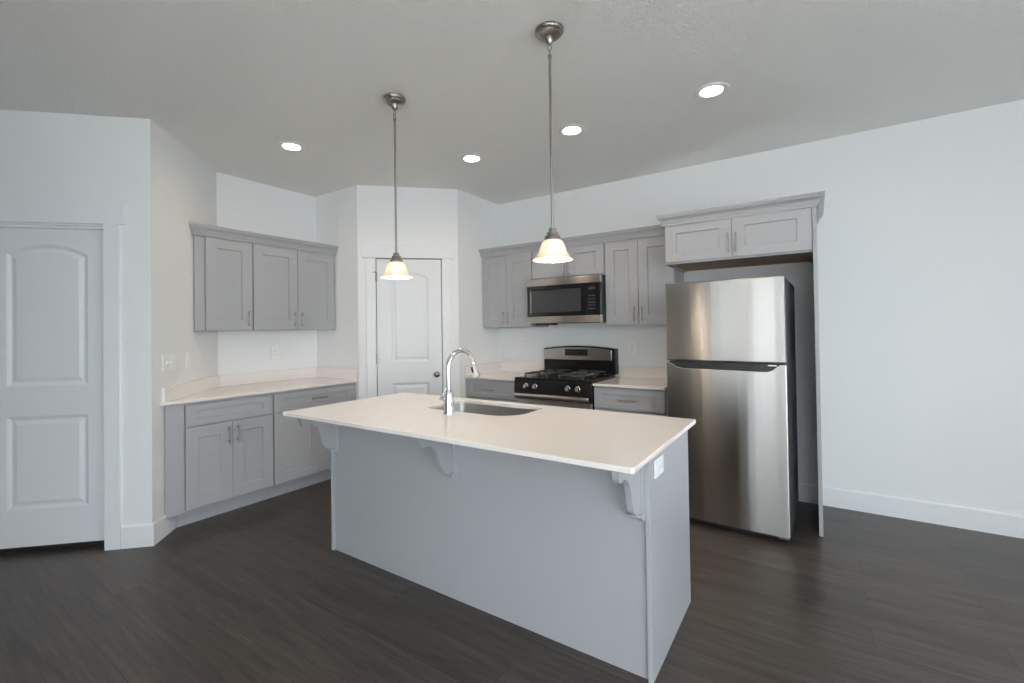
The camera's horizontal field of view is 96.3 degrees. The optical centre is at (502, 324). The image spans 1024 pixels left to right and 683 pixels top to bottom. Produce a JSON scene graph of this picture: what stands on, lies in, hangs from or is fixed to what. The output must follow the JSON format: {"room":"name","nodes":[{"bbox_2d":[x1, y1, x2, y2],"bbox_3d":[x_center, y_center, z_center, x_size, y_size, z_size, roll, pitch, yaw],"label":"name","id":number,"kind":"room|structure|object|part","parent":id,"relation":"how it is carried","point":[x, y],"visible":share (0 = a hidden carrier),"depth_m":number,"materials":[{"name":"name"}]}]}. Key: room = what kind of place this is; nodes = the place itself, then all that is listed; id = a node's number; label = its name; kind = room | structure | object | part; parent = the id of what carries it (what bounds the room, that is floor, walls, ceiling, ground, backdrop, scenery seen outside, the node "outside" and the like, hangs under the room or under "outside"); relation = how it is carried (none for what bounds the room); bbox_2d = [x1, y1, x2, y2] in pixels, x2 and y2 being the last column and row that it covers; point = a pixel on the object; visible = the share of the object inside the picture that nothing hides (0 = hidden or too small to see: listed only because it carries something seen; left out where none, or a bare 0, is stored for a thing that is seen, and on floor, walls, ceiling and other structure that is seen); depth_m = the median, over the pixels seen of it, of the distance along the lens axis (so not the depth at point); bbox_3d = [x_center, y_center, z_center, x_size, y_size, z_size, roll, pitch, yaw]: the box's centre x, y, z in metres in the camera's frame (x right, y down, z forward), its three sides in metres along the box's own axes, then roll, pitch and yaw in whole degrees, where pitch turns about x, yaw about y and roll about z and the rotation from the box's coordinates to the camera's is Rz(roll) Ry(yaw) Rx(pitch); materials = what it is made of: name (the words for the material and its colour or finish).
{"room":"kitchen","nodes":[
{"label":"kitchen","id":0,"kind":"room"},
{"bbox_2d":[0,110,151,525],"bbox_3d":[-3.342,0.055,2.814,2.171,2.749,0.120,-1,-1,-11],"label":"wall","id":1,"kind":"structure","parent":0,"point":[44,155],"depth_m":2.93,"materials":[{"name":"white paint"}]},
{"bbox_2d":[0,228,103,554],"bbox_3d":[-2.872,0.403,2.892,0.695,2.041,0.130,-1,-1,-11],"label":"door","id":2,"kind":"structure","parent":1,"relation":"in","point":[52,358],"depth_m":2.90,"materials":[{"name":"white paint"}]},
{"bbox_2d":[0,198,125,550],"bbox_3d":[-2.872,0.325,2.888,0.945,2.197,0.142,-1,-1,-11],"label":"trim","id":3,"kind":"structure","parent":1,"relation":"attached to","point":[108,217],"depth_m":2.89,"materials":[{"name":"white paint"}]},
{"bbox_2d":[150,119,217,522],"bbox_3d":[-2.422,0.049,3.463,0.120,2.749,1.054,-1,-1,-11],"label":"wall","id":4,"kind":"structure","parent":0,"point":[183,186],"depth_m":3.24,"materials":[{"name":"white paint"}]},
{"bbox_2d":[121,515,175,548],"bbox_3d":[-2.347,1.348,3.049,0.186,0.140,0.276,-1,-1,-11],"label":"baseboard","id":5,"kind":"structure","parent":4,"relation":"attached to","point":[141,535],"depth_m":2.92,"materials":[{"name":"white paint"}]},
{"bbox_2d":[162,354,175,371],"bbox_3d":[-2.290,0.261,3.158,0.020,0.117,0.168,-1,-1,-11],"label":"light switch","id":6,"kind":"object","parent":4,"relation":"attached to","point":[168,360],"visible":1,"depth_m":3.14,"materials":[{"name":"white plastic"}]},
{"bbox_2d":[185,352,190,367],"bbox_3d":[-2.345,0.265,3.422,0.010,0.117,0.073,-1,-1,-11],"label":"light switch","id":7,"kind":"object","parent":4,"relation":"attached to","point":[188,354],"visible":1,"depth_m":3.41,"materials":[{"name":"white plastic"}]},
{"bbox_2d":[161,375,219,402],"bbox_3d":[-2.350,0.478,3.495,0.020,0.100,0.884,-1,-1,-11],"label":"backsplash","id":8,"kind":"structure","parent":4,"relation":"attached to","point":[173,392],"depth_m":3.39,"materials":[{"name":"stone"}]},
{"bbox_2d":[216,172,316,374],"bbox_3d":[-2.214,0.057,4.397,0.120,2.749,1.117,-1,-1,34],"label":"wall","id":9,"kind":"structure","parent":0,"point":[242,204],"depth_m":4.29,"materials":[{"name":"white paint"}]},
{"bbox_2d":[193,234,251,330],"bbox_3d":[-2.354,-0.327,3.774,0.363,0.755,0.436,-1,-1,34],"label":"upper cabinet","id":10,"kind":"object","parent":9,"relation":"attached to","point":[222,267],"visible":1,"depth_m":3.68,"materials":[{"name":"grey paint"}]},
{"bbox_2d":[220,367,316,386],"bbox_3d":[-2.172,0.484,4.319,0.018,0.100,0.952,-1,-1,34],"label":"backsplash","id":11,"kind":"structure","parent":9,"relation":"attached to","point":[277,375],"depth_m":4.27,"materials":[{"name":"stone"}]},
{"bbox_2d":[271,346,278,358],"bbox_3d":[-2.159,0.265,4.354,0.011,0.117,0.073,-1,-1,34],"label":"wall outlet","id":12,"kind":"object","parent":9,"relation":"attached to","point":[275,349],"visible":1,"depth_m":4.35,"materials":[{"name":"white plastic"}]},
{"bbox_2d":[252,243,334,330],"bbox_3d":[-2.002,-0.326,4.290,0.363,0.755,0.808,-1,-1,34],"label":"upper cabinet","id":13,"kind":"object","parent":9,"relation":"attached to","point":[293,289],"visible":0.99,"depth_m":4.16,"materials":[{"name":"grey paint"}]},
{"bbox_2d":[190,222,337,254],"bbox_3d":[-2.004,-0.732,3.995,0.044,0.082,1.301,-1,-1,34],"label":"crown molding","id":14,"kind":"structure","parent":13,"relation":"attached to","point":[197,228],"depth_m":3.90,"materials":[{"name":"grey paint"}]},
{"bbox_3d":[-2.000,-0.321,4.047,0.020,0.729,0.396,-1,-1,34],"label":"door","id":15,"kind":"part","parent":13,"relation":"part of","materials":[{"name":"grey paint"}]},
{"bbox_3d":[-1.883,-0.049,4.163,0.033,0.135,0.011,-1,-1,34],"label":"handle","id":16,"kind":"part","parent":13,"relation":"part of","materials":[{"name":"silver metal"}]},
{"bbox_3d":[-1.777,-0.321,4.374,0.020,0.729,0.390,-1,-1,34],"label":"door","id":17,"kind":"part","parent":13,"relation":"part of","materials":[{"name":"grey paint"}]},
{"bbox_2d":[315,185,358,399],"bbox_3d":[-1.659,0.051,4.621,0.785,2.749,0.120,-1,-1,34],"label":"wall","id":18,"kind":"structure","parent":0,"point":[335,212],"depth_m":4.50,"materials":[{"name":"white paint"}]},
{"bbox_2d":[316,367,356,379],"bbox_3d":[-1.641,0.479,4.523,0.626,0.100,0.018,-1,-1,34],"label":"backsplash","id":19,"kind":"structure","parent":18,"relation":"attached to","point":[339,373],"depth_m":4.50,"materials":[{"name":"stone"}]},
{"bbox_2d":[357,185,459,398],"bbox_3d":[-0.911,0.039,4.498,0.954,2.749,0.120,-1,-1,-11],"label":"wall","id":20,"kind":"structure","parent":0,"point":[424,215],"depth_m":4.45,"materials":[{"name":"white paint"}]},
{"bbox_2d":[373,259,441,395],"bbox_3d":[-0.907,0.383,4.414,0.646,2.035,0.102,-1,-1,-11],"label":"door","id":21,"kind":"structure","parent":20,"relation":"in","point":[409,322],"depth_m":4.44,"materials":[{"name":"white paint"}]},
{"bbox_3d":[-0.636,0.479,4.445,0.060,0.060,0.066,-1,-1,-11],"label":"knob","id":22,"kind":"part","parent":21,"relation":"part of","materials":[{"name":"silver metal"}]},
{"bbox_2d":[362,243,453,397],"bbox_3d":[-0.893,0.314,4.425,0.874,2.197,0.022,-1,-1,-11],"label":"trim","id":23,"kind":"structure","parent":20,"relation":"attached to","point":[370,251],"depth_m":4.41,"materials":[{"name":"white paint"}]},
{"bbox_2d":[457,189,500,397],"bbox_3d":[-0.245,0.034,4.907,0.120,2.749,0.835,-1,-1,34],"label":"wall","id":24,"kind":"structure","parent":0,"point":[478,218],"depth_m":4.74,"materials":[{"name":"white paint"}]},
{"bbox_2d":[464,362,500,375],"bbox_3d":[-0.196,0.462,4.840,0.018,0.100,0.646,-1,-1,34],"label":"backsplash","id":25,"kind":"structure","parent":24,"relation":"attached to","point":[496,366],"depth_m":4.85,"materials":[{"name":"stone"}]},
{"bbox_2d":[0,0,1023,204],"bbox_3d":[-1.013,-1.428,0.588,8.030,0.100,8.840,-1,-1,34],"label":"ceiling","id":26,"kind":"structure","parent":0,"point":[231,81],"depth_m":2.53,"materials":[{"name":"white paint"}]},
{"bbox_2d":[277,141,305,151],"bbox_3d":[-1.585,-1.359,3.443,0.196,0.058,0.196,-1,-1,34],"label":"recessed light","id":27,"kind":"object","parent":26,"relation":"in","point":[289,146],"visible":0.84,"depth_m":3.46,"materials":[{"name":"white plastic"}]},
{"bbox_2d":[380,93,411,278],"bbox_3d":[-0.642,-0.819,2.749,0.189,1.080,0.189,-1,-1,34],"label":"pendant light","id":28,"kind":"object","parent":26,"relation":"hanging from","point":[395,269],"visible":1,"depth_m":2.73,"materials":[{"name":"white glass"}]},
{"bbox_3d":[-0.642,-0.835,2.749,0.018,0.812,0.018,-1,-1,34],"label":"rod","id":29,"kind":"part","parent":28,"relation":"part of","materials":[{"name":"silver metal"}]},
{"bbox_3d":[-0.635,-0.328,2.744,0.189,0.094,0.189,-1,-1,34],"label":"lamp shade","id":30,"kind":"part","parent":28,"relation":"part of","materials":[{"name":"white glass"}]},
{"bbox_2d":[460,154,483,163],"bbox_3d":[-0.253,-1.374,3.735,0.196,0.058,0.196,-1,-1,34],"label":"recessed light","id":31,"kind":"object","parent":26,"relation":"in","point":[468,158],"visible":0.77,"depth_m":3.76,"materials":[{"name":"white plastic"}]},
{"bbox_2d":[533,21,572,262],"bbox_3d":[0.226,-0.838,2.138,0.189,1.080,0.189,-1,-1,-6],"label":"pendant light","id":32,"kind":"object","parent":26,"relation":"hanging from","point":[552,249],"visible":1,"depth_m":2.12,"materials":[{"name":"white glass"}]},
{"bbox_3d":[0.226,-0.854,2.138,0.018,0.812,0.018,-1,-1,-6],"label":"rod","id":33,"kind":"part","parent":32,"relation":"part of","materials":[{"name":"silver metal"}]},
{"bbox_3d":[0.233,-0.347,2.132,0.189,0.094,0.189,-1,-1,-6],"label":"lamp shade","id":34,"kind":"part","parent":32,"relation":"part of","materials":[{"name":"white glass"}]},
{"bbox_2d":[558,124,585,136],"bbox_3d":[0.487,-1.391,3.230,0.196,0.058,0.196,-1,-1,34],"label":"recessed light","id":35,"kind":"object","parent":26,"relation":"in","point":[571,130],"visible":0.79,"depth_m":3.25,"materials":[{"name":"white plastic"}]},
{"bbox_2d":[694,82,729,99],"bbox_3d":[1.238,-1.407,2.718,0.196,0.058,0.196,-1,-1,34],"label":"recessed light","id":36,"kind":"object","parent":26,"relation":"in","point":[716,89],"visible":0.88,"depth_m":2.73,"materials":[{"name":"white plastic"}]},
{"bbox_2d":[0,479,1023,682],"bbox_3d":[-0.972,1.420,0.556,8.030,0.100,8.840,-1,-1,34],"label":"floor","id":37,"kind":"structure","parent":0,"point":[258,592],"depth_m":2.20,"materials":[{"name":"brown wood"}]},
{"bbox_2d":[164,393,272,527],"bbox_3d":[-2.296,0.986,3.550,0.663,0.874,0.742,-1,-1,34],"label":"base cabinet","id":38,"kind":"object","parent":37,"relation":"on","point":[218,453],"visible":0.99,"depth_m":3.35,"materials":[{"name":"grey paint"}]},
{"bbox_3d":[-2.113,1.005,3.306,0.020,0.569,0.308,-1,-1,34],"label":"door","id":39,"kind":"part","parent":38,"relation":"part of","materials":[{"name":"grey paint"}]},
{"bbox_3d":[-2.031,0.637,3.439,0.020,0.145,0.618,-1,-1,34],"label":"drawer","id":40,"kind":"part","parent":38,"relation":"part of","materials":[{"name":"grey paint"}]},
{"bbox_3d":[-2.024,0.815,3.396,0.033,0.135,0.011,-1,-1,34],"label":"handle","id":41,"kind":"part","parent":38,"relation":"part of","materials":[{"name":"silver metal"}]},
{"bbox_3d":[-1.988,0.815,3.448,0.033,0.135,0.011,-1,-1,34],"label":"handle","id":42,"kind":"part","parent":38,"relation":"part of","materials":[{"name":"silver metal"}]},
{"bbox_3d":[-1.938,1.005,3.563,0.020,0.569,0.308,-1,-1,34],"label":"door","id":43,"kind":"part","parent":38,"relation":"part of","materials":[{"name":"grey paint"}]},
{"bbox_2d":[160,367,356,405],"bbox_3d":[-2.092,0.489,3.879,0.646,0.120,1.590,-1,-1,34],"label":"countertop","id":44,"kind":"structure","parent":38,"relation":"on","point":[253,383],"depth_m":3.98,"materials":[{"name":"stone"}]},
{"bbox_2d":[268,382,355,498],"bbox_3d":[-1.859,0.987,4.192,0.663,0.874,0.807,-1,-1,34],"label":"base cabinet","id":45,"kind":"object","parent":37,"relation":"on","point":[300,460],"visible":0.56,"depth_m":3.89,"materials":[{"name":"grey paint"}]},
{"bbox_3d":[-1.732,1.008,3.864,0.020,0.565,0.396,-1,-1,34],"label":"door","id":46,"kind":"part","parent":45,"relation":"part of","materials":[{"name":"grey paint"}]},
{"bbox_3d":[-1.625,0.640,4.033,0.020,0.149,0.796,-1,-1,34],"label":"drawer","id":47,"kind":"part","parent":45,"relation":"part of","materials":[{"name":"grey paint"}]},
{"bbox_3d":[-1.507,1.008,4.194,0.020,0.565,0.396,-1,-1,34],"label":"door","id":48,"kind":"part","parent":45,"relation":"part of","materials":[{"name":"grey paint"}]},
{"bbox_2d":[466,378,516,402],"bbox_3d":[0.046,0.965,4.664,0.596,0.874,0.663,-1,-1,34],"label":"base cabinet","id":49,"kind":"object","parent":37,"relation":"on","point":[484,389],"visible":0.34,"depth_m":4.42,"materials":[{"name":"grey paint"}]},
{"bbox_3d":[0.005,0.994,4.343,0.292,0.554,0.020,-1,-1,34],"label":"door","id":50,"kind":"part","parent":49,"relation":"part of","materials":[{"name":"grey paint"}]},
{"bbox_2d":[464,362,543,380],"bbox_3d":[0.044,0.468,4.676,0.598,0.120,0.646,-1,-1,34],"label":"countertop","id":51,"kind":"structure","parent":49,"relation":"on","point":[507,371],"depth_m":4.84,"materials":[{"name":"stone"}]},
{"bbox_2d":[298,418,690,682],"bbox_3d":[-0.131,0.943,2.473,1.976,0.874,0.896,-1,-1,34],"label":"kitchen island","id":52,"kind":"object","parent":37,"relation":"on","point":[595,562],"visible":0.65,"depth_m":2.08,"materials":[{"name":"grey paint"}]},
{"bbox_3d":[-0.882,0.961,3.108,0.019,0.874,0.634,-1,-1,34],"label":"panel","id":53,"kind":"part","parent":52,"relation":"part of","materials":[{"name":"grey paint"}]},
{"bbox_2d":[283,392,695,473],"bbox_3d":[-0.157,0.495,2.455,2.055,0.020,0.946,-1,-1,34],"label":"island countertop","id":54,"kind":"structure","parent":52,"relation":"on","point":[622,442],"depth_m":2.14,"materials":[{"name":"stone"}]},
{"bbox_2d":[439,348,479,414],"bbox_3d":[-0.226,0.309,2.574,0.253,0.355,0.092,0,-1,-35],"label":"kitchen faucet","id":55,"kind":"object","parent":54,"relation":"on","point":[446,398],"visible":1,"depth_m":2.50,"materials":[{"name":"silver metal"}]},
{"bbox_3d":[-0.324,0.390,2.533,0.041,0.087,0.041,-1,-1,42],"label":"handle","id":56,"kind":"part","parent":55,"relation":"part of","materials":[{"name":"silver metal"}]},
{"bbox_3d":[-0.233,0.245,2.570,0.025,0.226,0.204,-1,-1,45],"label":"spout","id":57,"kind":"part","parent":55,"relation":"part of","materials":[{"name":"silver metal"}]},
{"bbox_2d":[435,403,536,415],"bbox_3d":[-0.105,0.605,2.694,0.671,0.194,0.401,-1,-1,34],"label":"sink","id":58,"kind":"object","parent":54,"relation":"in","point":[460,407],"visible":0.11,"depth_m":2.89,"materials":[{"name":"silver metal"}]},
{"bbox_2d":[654,454,663,478],"bbox_3d":[0.625,0.564,1.829,0.011,0.073,0.117,-1,-1,34],"label":"wall outlet","id":59,"kind":"object","parent":52,"relation":"attached to","point":[659,461],"visible":1,"depth_m":1.81,"materials":[{"name":"white plastic"}]},
{"bbox_3d":[0.735,0.925,2.005,0.019,0.874,0.634,-1,-1,34],"label":"panel","id":60,"kind":"part","parent":52,"relation":"part of","materials":[{"name":"grey paint"}]},
{"bbox_2d":[514,346,618,409],"bbox_3d":[0.596,0.798,4.258,0.758,1.184,0.693,-1,-1,34],"label":"gas range","id":61,"kind":"object","parent":37,"relation":"on","point":[581,367],"visible":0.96,"depth_m":4.18,"materials":[{"name":"black metal"}]},
{"bbox_3d":[0.365,0.466,4.239,0.200,0.023,0.200,-1,-1,34],"label":"burner","id":62,"kind":"part","parent":61,"relation":"part of","materials":[{"name":"black plastic"}]},
{"bbox_3d":[0.418,0.633,4.003,0.726,0.040,0.049,-1,-1,34],"label":"door handle","id":63,"kind":"part","parent":61,"relation":"part of","materials":[{"name":"silver metal"}]},
{"bbox_3d":[0.429,0.554,4.021,0.758,0.120,0.037,-1,-1,34],"label":"control panel","id":64,"kind":"part","parent":61,"relation":"part of","materials":[{"name":"black metal"}]},
{"bbox_3d":[0.436,0.921,4.020,0.754,0.507,0.030,-1,-1,34],"label":"oven door","id":65,"kind":"part","parent":61,"relation":"part of","materials":[{"name":"silver metal"}]},
{"bbox_2d":[515,372,614,382],"bbox_3d":[0.581,0.485,4.246,0.758,0.020,0.555,-1,-1,34],"label":"cooktop","id":66,"kind":"object","parent":61,"relation":"in","point":[531,378],"depth_m":4.10,"materials":[{"name":"black metal"}]},
{"bbox_3d":[0.652,0.460,4.043,0.210,0.023,0.210,-1,-1,34],"label":"burner","id":67,"kind":"part","parent":61,"relation":"part of","materials":[{"name":"black plastic"}]},
{"bbox_3d":[0.722,0.281,4.486,0.720,0.122,0.008,-1,-1,34],"label":"backguard panel","id":68,"kind":"part","parent":61,"relation":"part of","materials":[{"name":"silver metal"}]},
{"bbox_2d":[594,386,667,416],"bbox_3d":[1.173,0.941,3.896,0.584,0.874,0.663,-1,-1,34],"label":"base cabinet","id":69,"kind":"object","parent":37,"relation":"on","point":[614,399],"visible":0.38,"depth_m":3.64,"materials":[{"name":"grey paint"}]},
{"bbox_3d":[0.891,0.975,3.739,0.286,0.554,0.020,-1,-1,34],"label":"door","id":70,"kind":"part","parent":69,"relation":"part of","materials":[{"name":"grey paint"}]},
{"bbox_2d":[593,366,666,389],"bbox_3d":[1.172,0.443,3.907,0.588,0.120,0.646,-1,-1,34],"label":"countertop","id":71,"kind":"structure","parent":69,"relation":"on","point":[638,377],"depth_m":4.07,"materials":[{"name":"stone"}]},
{"bbox_3d":[1.130,0.970,3.576,0.286,0.554,0.020,-1,-1,34],"label":"door","id":72,"kind":"part","parent":69,"relation":"part of","materials":[{"name":"grey paint"}]},
{"bbox_2d":[665,276,798,541],"bbox_3d":[1.698,0.534,3.358,0.722,1.660,0.844,-1,-1,36],"label":"refrigerator","id":73,"kind":"object","parent":37,"relation":"on","point":[730,343],"visible":0.83,"depth_m":2.99,"materials":[{"name":"grey metal"}]},
{"bbox_3d":[1.460,-0.026,3.047,0.721,0.541,0.061,-1,-1,36],"label":"freezer door","id":74,"kind":"part","parent":73,"relation":"part of","materials":[{"name":"silver metal"}]},
{"bbox_3d":[1.469,0.280,3.050,0.689,0.064,0.047,-1,-1,36],"label":"handle","id":75,"kind":"part","parent":73,"relation":"part of","materials":[{"name":"black plastic"}]},
{"bbox_3d":[1.472,0.786,3.038,0.721,1.065,0.061,-1,-1,36],"label":"fresh food door","id":76,"kind":"part","parent":73,"relation":"part of","materials":[{"name":"silver metal"}]},
{"bbox_2d":[812,207,823,536],"bbox_3d":[2.203,0.291,3.206,0.022,2.128,0.644,-1,-1,34],"label":"end panel","id":77,"kind":"object","parent":37,"relation":"on","point":[814,218],"visible":0.98,"depth_m":2.94,"materials":[{"name":"grey paint"}]},
{"bbox_2d":[498,99,1023,515],"bbox_3d":[2.344,-0.017,3.574,5.900,2.749,0.120,-1,-1,34],"label":"wall","id":78,"kind":"structure","parent":0,"point":[920,228],"depth_m":3.22,"materials":[{"name":"white paint"}]},
{"bbox_2d":[482,252,548,327],"bbox_3d":[0.120,-0.350,4.798,0.610,0.755,0.363,-1,-1,34],"label":"upper cabinet","id":79,"kind":"object","parent":78,"relation":"attached to","point":[505,278],"visible":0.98,"depth_m":4.67,"materials":[{"name":"grey paint"}]},
{"bbox_3d":[-0.083,-0.341,4.769,0.298,0.729,0.020,-1,-1,34],"label":"door","id":80,"kind":"part","parent":79,"relation":"part of","materials":[{"name":"grey paint"}]},
{"bbox_3d":[0.166,-0.346,4.599,0.298,0.729,0.020,-1,-1,34],"label":"door","id":81,"kind":"part","parent":79,"relation":"part of","materials":[{"name":"grey paint"}]},
{"bbox_2d":[519,337,524,347],"bbox_3d":[0.212,0.192,4.948,0.073,0.117,0.011,-1,-1,34],"label":"wall outlet","id":82,"kind":"object","parent":78,"relation":"attached to","point":[521,339],"visible":1,"depth_m":4.95,"materials":[{"name":"white plastic"}]},
{"bbox_2d":[501,362,543,371],"bbox_3d":[0.229,0.457,4.930,0.578,0.100,0.018,-1,-1,34],"label":"backsplash","id":83,"kind":"structure","parent":78,"relation":"attached to","point":[505,366],"depth_m":4.94,"materials":[{"name":"stone"}]},
{"bbox_2d":[532,243,604,279],"bbox_3d":[0.680,-0.591,4.416,0.749,0.298,0.363,-1,-1,34],"label":"upper cabinet","id":84,"kind":"object","parent":78,"relation":"attached to","point":[589,259],"visible":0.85,"depth_m":4.24,"materials":[{"name":"grey paint"}]},
{"bbox_3d":[0.449,-0.583,4.406,0.367,0.268,0.020,-1,-1,34],"label":"door","id":85,"kind":"part","parent":84,"relation":"part of","materials":[{"name":"grey paint"}]},
{"bbox_2d":[527,274,605,324],"bbox_3d":[0.667,-0.219,4.386,0.748,0.438,0.424,-1,-1,34],"label":"microwave","id":86,"kind":"object","parent":84,"relation":"attached to","point":[577,299],"visible":0.95,"depth_m":4.19,"materials":[{"name":"silver metal"}]},
{"bbox_3d":[0.498,-0.224,4.270,0.599,0.289,0.040,-1,-1,34],"label":"door","id":87,"kind":"part","parent":86,"relation":"part of","materials":[{"name":"black glass"}]},
{"bbox_3d":[0.807,-0.231,4.059,0.146,0.289,0.040,-1,-1,34],"label":"control panel","id":88,"kind":"part","parent":86,"relation":"part of","materials":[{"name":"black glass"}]},
{"bbox_3d":[0.755,-0.589,4.198,0.367,0.268,0.020,-1,-1,34],"label":"door","id":89,"kind":"part","parent":84,"relation":"part of","materials":[{"name":"grey paint"}]},
{"bbox_2d":[628,341,635,353],"bbox_3d":[1.208,0.212,4.269,0.073,0.117,0.011,-1,-1,34],"label":"wall outlet","id":90,"kind":"object","parent":78,"relation":"attached to","point":[631,344],"visible":1,"depth_m":4.27,"materials":[{"name":"white plastic"}]},
{"bbox_2d":[619,366,666,378],"bbox_3d":[1.349,0.433,4.167,0.588,0.100,0.018,-1,-1,34],"label":"backsplash","id":91,"kind":"structure","parent":78,"relation":"attached to","point":[624,371],"depth_m":4.20,"materials":[{"name":"stone"}]},
{"bbox_2d":[605,235,683,325],"bbox_3d":[1.241,-0.375,4.033,0.597,0.755,0.363,-1,-1,34],"label":"upper cabinet","id":92,"kind":"object","parent":78,"relation":"attached to","point":[637,274],"visible":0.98,"depth_m":3.92,"materials":[{"name":"grey paint"}]},
{"bbox_3d":[1.041,-0.365,4.002,0.290,0.729,0.020,-1,-1,34],"label":"door","id":93,"kind":"part","parent":92,"relation":"part of","materials":[{"name":"grey paint"}]},
{"bbox_3d":[1.125,-0.092,3.912,0.011,0.135,0.033,-1,-1,34],"label":"handle","id":94,"kind":"part","parent":92,"relation":"part of","materials":[{"name":"silver metal"}]},
{"bbox_3d":[1.285,-0.370,3.836,0.294,0.729,0.020,-1,-1,34],"label":"door","id":95,"kind":"part","parent":92,"relation":"part of","materials":[{"name":"grey paint"}]},
{"bbox_2d":[665,207,812,272],"bbox_3d":[1.785,-0.615,3.472,0.932,0.302,0.677,-1,-1,34],"label":"upper cabinet","id":96,"kind":"object","parent":78,"relation":"attached to","point":[781,237],"visible":0.98,"depth_m":3.23,"materials":[{"name":"grey paint"}]},
{"bbox_2d":[479,191,824,257],"bbox_3d":[0.995,-0.774,4.003,2.969,0.082,0.689,-1,-1,34],"label":"crown molding","id":97,"kind":"structure","parent":96,"relation":"attached to","point":[815,199],"depth_m":3.37,"materials":[{"name":"grey paint"}]},
{"bbox_3d":[1.427,-0.613,3.359,0.454,0.282,0.020,-1,-1,34],"label":"door","id":98,"kind":"part","parent":96,"relation":"part of","materials":[{"name":"grey paint"}]},
{"bbox_3d":[1.625,-0.577,3.192,0.011,0.135,0.033,-1,-1,34],"label":"handle","id":99,"kind":"part","parent":96,"relation":"part of","materials":[{"name":"silver metal"}]},
{"bbox_3d":[1.803,-0.472,3.493,0.932,0.016,0.623,-1,-1,34],"label":"rail","id":100,"kind":"part","parent":96,"relation":"part of","materials":[{"name":"grey paint"}]},
{"bbox_3d":[1.809,-0.622,3.098,0.464,0.282,0.020,-1,-1,34],"label":"door","id":101,"kind":"part","parent":96,"relation":"part of","materials":[{"name":"grey paint"}]},
{"bbox_2d":[798,482,1023,538],"bbox_3d":[3.133,1.269,2.952,3.699,0.140,0.014,-1,-1,34],"label":"baseboard","id":102,"kind":"structure","parent":78,"relation":"attached to","point":[1006,524],"depth_m":3.14,"materials":[{"name":"white paint"}]}
]}

